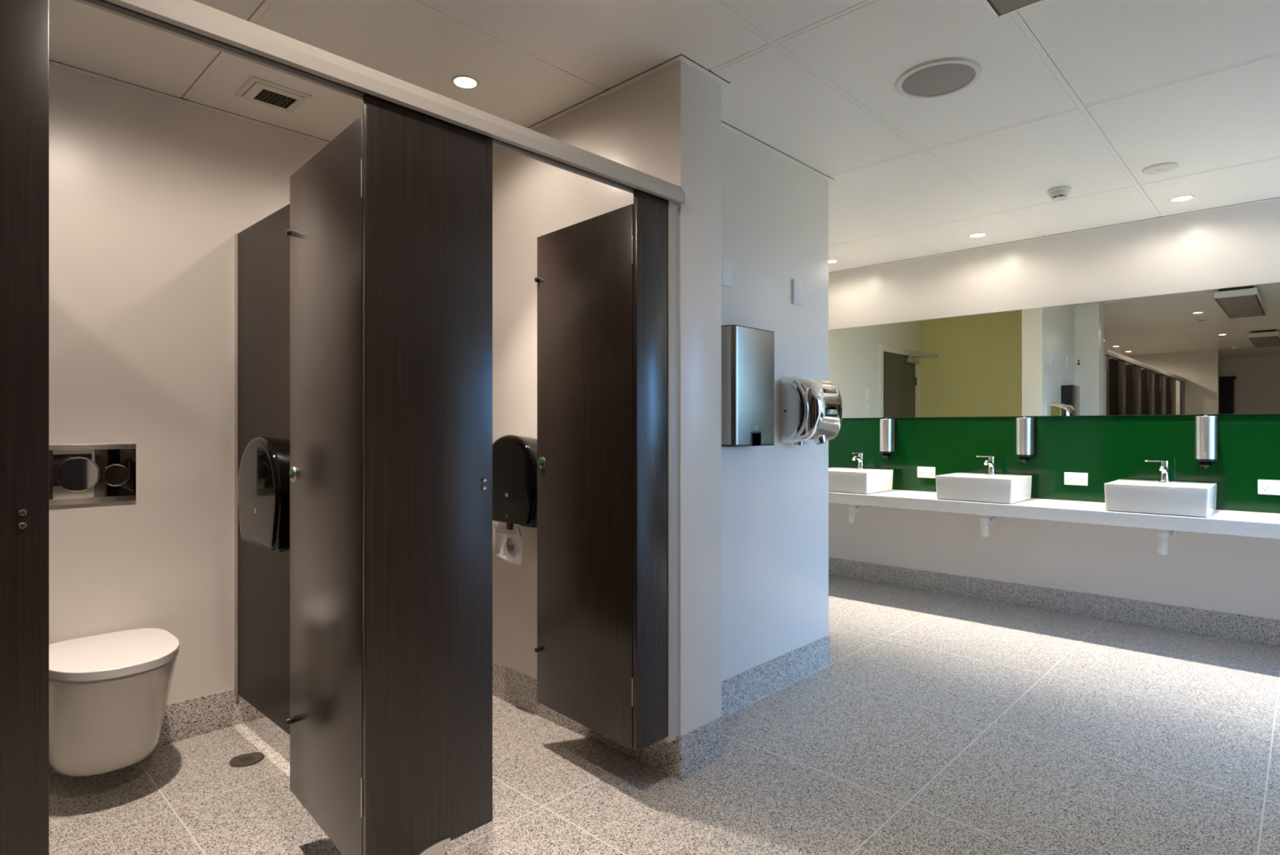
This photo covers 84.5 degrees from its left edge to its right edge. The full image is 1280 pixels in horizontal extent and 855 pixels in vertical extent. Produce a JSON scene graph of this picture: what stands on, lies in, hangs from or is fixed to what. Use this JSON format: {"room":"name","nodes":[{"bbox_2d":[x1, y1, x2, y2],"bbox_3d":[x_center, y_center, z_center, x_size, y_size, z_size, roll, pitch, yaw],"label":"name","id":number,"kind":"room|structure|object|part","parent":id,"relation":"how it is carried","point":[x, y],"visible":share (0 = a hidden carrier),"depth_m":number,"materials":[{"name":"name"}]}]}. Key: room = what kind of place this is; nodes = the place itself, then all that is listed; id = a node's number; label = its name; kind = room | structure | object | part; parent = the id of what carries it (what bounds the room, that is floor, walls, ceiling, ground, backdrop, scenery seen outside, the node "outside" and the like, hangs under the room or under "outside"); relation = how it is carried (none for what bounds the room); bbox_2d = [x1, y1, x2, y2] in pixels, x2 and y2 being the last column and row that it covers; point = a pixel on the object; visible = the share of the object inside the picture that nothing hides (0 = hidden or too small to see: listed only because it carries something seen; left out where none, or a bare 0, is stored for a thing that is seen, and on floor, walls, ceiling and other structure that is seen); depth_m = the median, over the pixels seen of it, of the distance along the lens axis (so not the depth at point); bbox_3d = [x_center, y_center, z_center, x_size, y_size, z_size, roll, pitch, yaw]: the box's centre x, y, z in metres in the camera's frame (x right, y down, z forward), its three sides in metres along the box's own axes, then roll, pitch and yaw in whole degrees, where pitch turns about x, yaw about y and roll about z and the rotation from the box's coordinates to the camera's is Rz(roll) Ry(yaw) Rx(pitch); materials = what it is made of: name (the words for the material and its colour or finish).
{"room":"public restroom","nodes":[
{"label":"public restroom","id":0,"kind":"room"},
{"bbox_2d":[48,63,327,704],"bbox_3d":[-3.227,-0.036,1.360,0.150,2.512,6.318,0,0,44],"label":"wall","id":1,"kind":"structure","parent":0,"point":[150,194],"depth_m":2.69,"materials":[{"name":"beige paint"}]},
{"bbox_2d":[48,443,136,505],"bbox_3d":[-1.980,0.166,2.549,0.018,0.212,0.258,0,0,44],"label":"flush plate","id":2,"kind":"object","parent":1,"relation":"attached to","point":[79,473],"visible":0.96,"depth_m":2.54,"materials":[{"name":"silver metal"}]},
{"bbox_2d":[48,627,179,775],"bbox_3d":[-1.794,0.945,2.386,0.509,0.394,0.381,0,0,44],"label":"toilet","id":3,"kind":"object","parent":1,"relation":"attached to","point":[108,692],"visible":0.88,"depth_m":2.27,"materials":[{"name":"white ceramic"}]},
{"bbox_3d":[-1.784,0.782,2.376,0.438,0.009,0.360,0,0,44],"label":"seat","id":4,"kind":"part","parent":3,"relation":"part of","materials":[{"name":"white plastic"}]},
{"bbox_3d":[-1.786,0.763,2.378,0.488,0.031,0.381,0,0,44],"label":"lid","id":5,"kind":"part","parent":3,"relation":"part of","materials":[{"name":"white plastic"}]},
{"bbox_2d":[48,688,266,776],"bbox_3d":[-3.189,1.145,1.289,0.004,0.150,6.268,0,0,44],"label":"baseboard","id":6,"kind":"structure","parent":1,"relation":"attached to","point":[188,718],"depth_m":2.81,"materials":[{"name":"stone"}]},
{"bbox_2d":[234,204,447,854],"bbox_3d":[-1.077,0.147,2.347,1.602,1.882,0.023,0,0,44],"label":"wall","id":7,"kind":"structure","parent":1,"relation":"attached to","point":[261,250],"depth_m":2.69,"materials":[{"name":"laminate"}]},
{"bbox_2d":[237,435,289,551],"bbox_3d":[-1.252,0.216,2.415,0.392,0.375,0.127,0,0,44],"label":"dispenser","id":8,"kind":"object","parent":7,"relation":"attached to","point":[264,477],"visible":0.81,"depth_m":2.32,"materials":[{"name":"black plastic"}]},
{"bbox_2d":[48,574,1279,854],"bbox_3d":[-1.060,1.280,0.388,5.170,0.120,11.900,0,0,44],"label":"floor","id":9,"kind":"structure","parent":0,"point":[935,722],"depth_m":2.48,"materials":[{"name":"stone"}]},
{"bbox_2d":[0,0,48,854],"bbox_3d":[-1.181,0.224,1.061,0.085,1.992,0.447,0,0,44],"label":"pilaster","id":10,"kind":"object","parent":9,"relation":"on","point":[24,24],"visible":1,"depth_m":1.19,"materials":[{"name":"laminate"}]},
{"bbox_2d":[73,0,684,205],"bbox_3d":[-2.023,-0.799,0.171,0.066,0.062,6.248,0,0,44],"label":"rail","id":11,"kind":"object","parent":10,"relation":"on","point":[192,20],"visible":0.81,"depth_m":1.59,"materials":[{"name":"silver metal"}]},
{"bbox_2d":[228,751,264,767],"bbox_3d":[-1.445,1.218,2.589,0.116,0.003,0.116,0,0,44],"label":"floor drain","id":12,"kind":"object","parent":9,"relation":"on","point":[249,758],"visible":1,"depth_m":2.58,"materials":[{"name":"grey metal"}]},
{"bbox_2d":[363,93,492,854],"bbox_3d":[-0.518,0.224,1.758,0.085,1.992,0.348,0,0,44],"label":"pilaster","id":13,"kind":"object","parent":9,"relation":"on","point":[428,180],"visible":1,"depth_m":1.74,"materials":[{"name":"laminate"}]},
{"bbox_2d":[285,115,363,854],"bbox_3d":[-0.824,0.160,1.851,0.048,1.780,0.555,0,0,-42],"label":"door leaf","id":14,"kind":"structure","parent":13,"relation":"attached to","point":[326,231],"depth_m":1.81,"materials":[{"name":"laminate"}]},
{"bbox_2d":[492,60,721,735],"bbox_3d":[-0.443,-0.036,3.163,1.836,2.512,0.234,0,0,44],"label":"wall pier","id":15,"kind":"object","parent":9,"relation":"on","point":[665,125],"visible":0.29,"depth_m":2.60,"materials":[{"name":"beige paint"}]},
{"bbox_2d":[492,434,537,527],"bbox_3d":[-0.511,0.216,2.979,0.392,0.375,0.128,0,0,44],"label":"dispenser","id":16,"kind":"object","parent":15,"relation":"attached to","point":[514,457],"visible":0.7,"depth_m":2.90,"materials":[{"name":"black plastic"}]},
{"bbox_2d":[493,521,523,565],"bbox_3d":[-0.552,0.477,2.941,0.166,0.175,0.027,0,0,42],"label":"dispenser","id":17,"kind":"object","parent":16,"relation":"hanging from","point":[508,535],"visible":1,"depth_m":2.93,"materials":[{"name":"white plastic"}]},
{"bbox_2d":[506,537,515,551],"bbox_3d":[-0.537,0.484,2.923,0.055,0.055,0.003,0,0,44],"label":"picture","id":18,"kind":"object","parent":17,"relation":"attached to","point":[510,542],"depth_m":2.93,"materials":[{"name":"grey"}]},
{"bbox_2d":[492,661,723,779],"bbox_3d":[-0.360,1.145,3.084,1.616,0.150,0.242,0,0,44],"label":"baseboard","id":19,"kind":"object","parent":15,"relation":"attached to","point":[682,757],"visible":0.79,"depth_m":2.59,"materials":[{"name":"stone"}]},
{"bbox_2d":[633,189,679,751],"bbox_3d":[0.062,0.148,2.367,0.024,1.840,0.225,0,0,44],"label":"pilaster","id":20,"kind":"object","parent":15,"relation":"attached to","point":[655,219],"visible":1,"depth_m":2.34,"materials":[{"name":"laminate"}]},
{"bbox_2d":[534,204,633,749],"bbox_3d":[-0.201,0.160,2.505,0.048,1.780,0.555,0,0,-42],"label":"door leaf","id":21,"kind":"structure","parent":20,"relation":"attached to","point":[584,279],"depth_m":2.47,"materials":[{"name":"brown plastic"}]},
{"bbox_2d":[48,0,1279,272],"bbox_3d":[-1.272,-1.340,0.531,6.327,0.120,14.934,0,0,44],"label":"ceiling","id":22,"kind":"structure","parent":0,"point":[1086,96],"depth_m":2.60,"materials":[{"name":"white paint"}]},
{"bbox_2d":[235,75,311,113],"bbox_3d":[-1.410,-1.275,2.707,0.204,0.012,0.208,0,0,44],"label":"ceiling vent","id":23,"kind":"object","parent":22,"relation":"in","point":[257,90],"visible":1,"depth_m":2.69,"materials":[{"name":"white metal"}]},
{"bbox_3d":[-1.410,-1.275,2.707,0.166,0.012,0.170,0,0,44],"label":"frame","id":24,"kind":"part","parent":23,"relation":"part of","materials":[{"name":"white metal"}]},
{"bbox_2d":[451,75,479,89],"bbox_3d":[-0.647,-1.278,2.608,0.102,0.005,0.102,0,0,44],"label":"recessed light","id":25,"kind":"object","parent":22,"relation":"in","point":[463,82],"visible":1,"depth_m":2.60,"materials":[{"name":"white glass"}]},
{"bbox_2d":[828,259,838,263],"bbox_3d":[1.464,-1.278,5.414,0.114,0.005,0.114,0,0,44],"label":"recessed light","id":26,"kind":"object","parent":22,"relation":"in","point":[830,261],"visible":0.66,"depth_m":5.40,"materials":[{"name":"white glass"}]},
{"bbox_2d":[895,57,982,98],"bbox_3d":[1.092,-1.274,2.581,0.292,0.011,0.292,0,0,44],"label":"ceiling speaker","id":27,"kind":"object","parent":22,"relation":"attached to","point":[940,77],"visible":1,"depth_m":2.56,"materials":[{"name":"grey plastic"}]},
{"bbox_2d":[902,63,974,95],"bbox_3d":[1.092,-1.275,2.581,0.247,0.010,0.247,0,0,44],"label":"grille","id":28,"kind":"object","parent":27,"relation":"attached to","point":[931,79],"depth_m":2.57,"materials":[{"name":"grey metal"}]},
{"bbox_2d":[968,232,986,237],"bbox_3d":[2.241,-1.278,4.674,0.114,0.005,0.114,0,0,44],"label":"recessed light","id":29,"kind":"object","parent":22,"relation":"in","point":[975,234],"visible":1,"depth_m":4.67,"materials":[{"name":"white glass"}]},
{"bbox_2d":[983,0,1044,17],"bbox_3d":[0.596,-1.232,1.366,0.302,0.095,1.600,0,0,44],"label":"ceiling vent","id":30,"kind":"object","parent":22,"relation":"attached to","point":[1000,8],"visible":1,"depth_m":1.98,"materials":[{"name":"grey metal"}]},
{"bbox_3d":[0.596,-1.189,1.366,0.266,0.008,1.560,0,0,44],"label":"radiant panel","id":31,"kind":"part","parent":30,"relation":"part of","materials":[{"name":"brown"}]},
{"bbox_2d":[1047,186,1071,200],"bbox_3d":[2.251,-1.254,3.781,0.110,0.053,0.110,0,0,44],"label":"smoke detector","id":32,"kind":"object","parent":22,"relation":"attached to","point":[1060,193],"visible":1,"depth_m":3.75,"materials":[{"name":"white plastic"}]},
{"bbox_2d":[1142,162,1178,174],"bbox_3d":[2.562,-1.273,3.470,0.146,0.014,0.146,0,0,44],"label":"ceiling sensor","id":33,"kind":"object","parent":22,"relation":"attached to","point":[1160,168],"visible":1,"depth_m":3.45,"materials":[{"name":"white plastic"}]},
{"bbox_2d":[1168,195,1195,202],"bbox_3d":[3.023,-1.278,3.929,0.114,0.005,0.114,0,0,44],"label":"recessed light","id":34,"kind":"object","parent":22,"relation":"in","point":[1184,197],"visible":1,"depth_m":3.93,"materials":[{"name":"white glass"}]},
{"bbox_2d":[721,125,828,680],"bbox_3d":[0.496,-0.036,3.258,0.172,2.512,1.206,0,0,44],"label":"wall","id":35,"kind":"structure","parent":0,"point":[775,210],"depth_m":3.27,"materials":[{"name":"beige paint"}]},
{"bbox_2d":[48,53,835,182],"bbox_3d":[-2.096,-1.280,1.253,1.643,0.008,7.731,0,0,44],"label":"trim","id":36,"kind":"structure","parent":35,"relation":"attached to","point":[681,57],"depth_m":2.74,"materials":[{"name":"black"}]},
{"bbox_2d":[721,256,732,287],"bbox_3d":[0.365,-0.662,2.986,0.014,0.120,0.077,0,0,44],"label":"switch plate","id":37,"kind":"object","parent":35,"relation":"attached to","point":[726,263],"visible":0.91,"depth_m":2.98,"materials":[{"name":"white plastic"}]},
{"bbox_2d":[721,324,773,446],"bbox_3d":[0.449,-0.172,3.009,0.105,0.498,0.309,0,0,44],"label":"paper towel dispenser","id":38,"kind":"object","parent":35,"relation":"attached to","point":[747,353],"visible":0.86,"depth_m":2.93,"materials":[{"name":"silver metal"}]},
{"bbox_2d":[721,635,829,715],"bbox_3d":[0.499,1.145,3.261,0.180,0.150,1.206,0,0,44],"label":"baseboard","id":39,"kind":"structure","parent":35,"relation":"attached to","point":[740,690],"depth_m":3.25,"materials":[{"name":"stone"}]},
{"bbox_2d":[791,279,802,305],"bbox_3d":[0.760,-0.653,3.401,0.014,0.117,0.078,0,0,44],"label":"switch plate","id":40,"kind":"object","parent":35,"relation":"attached to","point":[797,286],"visible":1,"depth_m":3.39,"materials":[{"name":"white plastic"}]},
{"bbox_2d":[779,376,842,444],"bbox_3d":[0.823,-0.080,3.339,0.192,0.324,0.300,0,0,44],"label":"dryer","id":41,"kind":"object","parent":35,"relation":"attached to","point":[811,410],"visible":1,"depth_m":3.25,"materials":[{"name":"silver metal"}]},
{"bbox_2d":[828,198,1279,619],"bbox_3d":[2.958,-0.036,4.606,5.070,2.512,0.150,0,0,44],"label":"wall","id":42,"kind":"structure","parent":0,"point":[1237,246],"depth_m":4.60,"materials":[{"name":"beige paint"}]},
{"bbox_2d":[828,282,1279,417],"bbox_3d":[2.892,-0.444,4.551,4.749,0.728,0.017,0,0,44],"label":"wall mirror","id":43,"kind":"object","parent":42,"relation":"attached to","point":[1212,351],"visible":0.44,"depth_m":4.58,"materials":[{"name":"clear glass"}]},
{"bbox_2d":[828,556,1279,646],"bbox_3d":[2.905,1.145,4.550,4.770,0.150,0.004,0,0,44],"label":"baseboard","id":44,"kind":"structure","parent":42,"relation":"attached to","point":[1256,629],"depth_m":4.60,"materials":[{"name":"stone"}]},
{"bbox_2d":[828,488,1279,538],"bbox_3d":[2.704,0.515,4.353,4.749,0.076,0.566,0,0,44],"label":"countertop","id":45,"kind":"structure","parent":42,"relation":"attached to","point":[1246,523],"depth_m":4.15,"materials":[{"name":"white stone"}]},
{"bbox_2d":[828,466,893,493],"bbox_3d":[1.606,0.397,5.356,0.472,0.158,0.439,0,0,44],"label":"vessel basin","id":46,"kind":"object","parent":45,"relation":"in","point":[849,480],"visible":0.87,"depth_m":5.17,"materials":[{"name":"white ceramic"}]},
{"bbox_2d":[852,452,864,468],"bbox_3d":[1.681,0.254,5.435,0.054,0.128,0.154,0,0,44],"label":"tap","id":47,"kind":"object","parent":46,"relation":"on","point":[860,457],"visible":1,"depth_m":5.45,"materials":[{"name":"silver metal"}]},
{"bbox_3d":[1.677,0.246,5.430,0.032,0.067,0.142,0,0,44],"label":"spout","id":48,"kind":"part","parent":47,"relation":"part of","materials":[{"name":"silver metal"}]},
{"bbox_2d":[847,503,879,523],"bbox_3d":[1.720,0.637,5.429,0.368,0.166,0.084,0,0,-43],"label":"trap","id":49,"kind":"object","parent":45,"relation":"attached to","point":[851,508],"visible":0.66,"depth_m":5.32,"materials":[{"name":"white plastic"}]},
{"bbox_2d":[847,503,855,523],"bbox_3d":[1.601,0.637,5.332,0.062,0.166,0.062,0,0,44],"label":"bottle","id":50,"kind":"object","parent":49,"relation":"on","point":[851,508],"depth_m":5.31,"materials":[{"name":"white plastic"}]},
{"bbox_2d":[935,472,1031,503],"bbox_3d":[2.294,0.397,4.700,0.472,0.158,0.439,0,0,44],"label":"vessel basin","id":51,"kind":"object","parent":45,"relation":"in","point":[967,486],"visible":1,"depth_m":4.55,"materials":[{"name":"white ceramic"}]},
{"bbox_2d":[976,455,995,474],"bbox_3d":[2.373,0.254,4.793,0.111,0.128,0.154,0,0,5],"label":"tap","id":52,"kind":"object","parent":51,"relation":"on","point":[990,461],"visible":1,"depth_m":4.80,"materials":[{"name":"silver metal"}]},
{"bbox_3d":[2.365,0.246,4.775,0.032,0.067,0.142,0,0,44],"label":"spout","id":53,"kind":"part","parent":52,"relation":"part of","materials":[{"name":"silver metal"}]},
{"bbox_2d":[979,514,1011,536],"bbox_3d":[2.408,0.637,4.774,0.368,0.166,0.084,0,0,-43],"label":"trap","id":54,"kind":"object","parent":45,"relation":"attached to","point":[985,520],"visible":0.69,"depth_m":4.66,"materials":[{"name":"white plastic"}]},
{"bbox_2d":[979,514,989,536],"bbox_3d":[2.288,0.637,4.677,0.062,0.166,0.062,0,0,44],"label":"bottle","id":55,"kind":"object","parent":54,"relation":"on","point":[984,519],"depth_m":4.66,"materials":[{"name":"white plastic"}]},
{"bbox_2d":[1104,479,1217,516],"bbox_3d":[2.987,0.397,4.040,0.472,0.158,0.439,0,0,44],"label":"vessel basin","id":56,"kind":"object","parent":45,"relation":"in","point":[1146,496],"visible":1,"depth_m":3.90,"materials":[{"name":"white ceramic"}]},
{"bbox_2d":[1145,459,1170,481],"bbox_3d":[3.067,0.254,4.134,0.110,0.128,0.158,0,0,6],"label":"tap","id":57,"kind":"object","parent":56,"relation":"on","point":[1164,467],"visible":1,"depth_m":4.14,"materials":[{"name":"silver metal"}]},
{"bbox_3d":[3.058,0.246,4.115,0.032,0.067,0.142,0,0,44],"label":"spout","id":58,"kind":"part","parent":57,"relation":"part of","materials":[{"name":"silver metal"}]},
{"bbox_2d":[1155,528,1184,554],"bbox_3d":[3.100,0.637,4.114,0.368,0.166,0.084,0,0,-43],"label":"trap","id":59,"kind":"object","parent":45,"relation":"attached to","point":[1163,535],"visible":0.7,"depth_m":4.00,"materials":[{"name":"white plastic"}]},
{"bbox_2d":[1155,528,1168,554],"bbox_3d":[2.981,0.637,4.017,0.062,0.166,0.062,0,0,44],"label":"bottle","id":60,"kind":"object","parent":59,"relation":"on","point":[1162,535],"depth_m":4.00,"materials":[{"name":"white plastic"}]},
{"bbox_2d":[828,196,1279,273],"bbox_3d":[2.899,-1.280,4.544,4.777,0.008,0.027,0,0,44],"label":"trim","id":61,"kind":"structure","parent":42,"relation":"attached to","point":[1278,197],"depth_m":4.59,"materials":[{"name":"white paint"}]},
{"bbox_2d":[828,413,1279,513],"bbox_3d":[2.896,0.200,4.555,4.749,0.554,0.008,0,0,44],"label":"backsplash","id":62,"kind":"structure","parent":42,"relation":"attached to","point":[1108,448],"depth_m":4.57,"materials":[{"name":"green glass"}]},
{"bbox_2d":[880,417,896,458],"bbox_3d":[1.901,0.082,5.420,0.100,0.312,0.114,0,0,44],"label":"soap dispenser","id":63,"kind":"object","parent":62,"relation":"attached to","point":[887,426],"visible":1,"depth_m":5.38,"materials":[{"name":"silver metal"}]},
{"bbox_3d":[1.930,0.061,5.450,0.100,0.262,0.031,0,0,44],"label":"plate","id":64,"kind":"part","parent":63,"relation":"part of","materials":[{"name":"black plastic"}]},
{"bbox_2d":[917,466,935,478],"bbox_3d":[2.139,0.333,5.263,0.133,0.082,0.012,0,0,44],"label":"power outlet","id":65,"kind":"object","parent":62,"relation":"attached to","point":[922,472],"visible":1,"depth_m":5.26,"materials":[{"name":"white plastic"}]},
{"bbox_2d":[1016,416,1035,462],"bbox_3d":[2.599,0.082,4.756,0.100,0.312,0.114,0,0,44],"label":"soap dispenser","id":66,"kind":"object","parent":62,"relation":"attached to","point":[1025,426],"visible":1,"depth_m":4.72,"materials":[{"name":"silver metal"}]},
{"bbox_2d":[1064,471,1088,485],"bbox_3d":[2.843,0.333,4.592,0.133,0.082,0.012,0,0,44],"label":"power outlet","id":67,"kind":"object","parent":62,"relation":"attached to","point":[1070,478],"visible":1,"depth_m":4.59,"materials":[{"name":"white plastic"}]},
{"bbox_2d":[1195,414,1217,468],"bbox_3d":[3.292,0.082,4.096,0.100,0.312,0.114,0,0,44],"label":"soap dispenser","id":68,"kind":"object","parent":62,"relation":"attached to","point":[1206,426],"visible":1,"depth_m":4.06,"materials":[{"name":"silver metal"}]},
{"bbox_2d":[1257,479,1279,494],"bbox_3d":[3.537,0.333,3.931,0.133,0.082,0.012,0,0,44],"label":"power outlet","id":69,"kind":"object","parent":62,"relation":"attached to","point":[1264,486],"visible":1,"depth_m":3.94,"materials":[{"name":"white plastic"}]}
]}

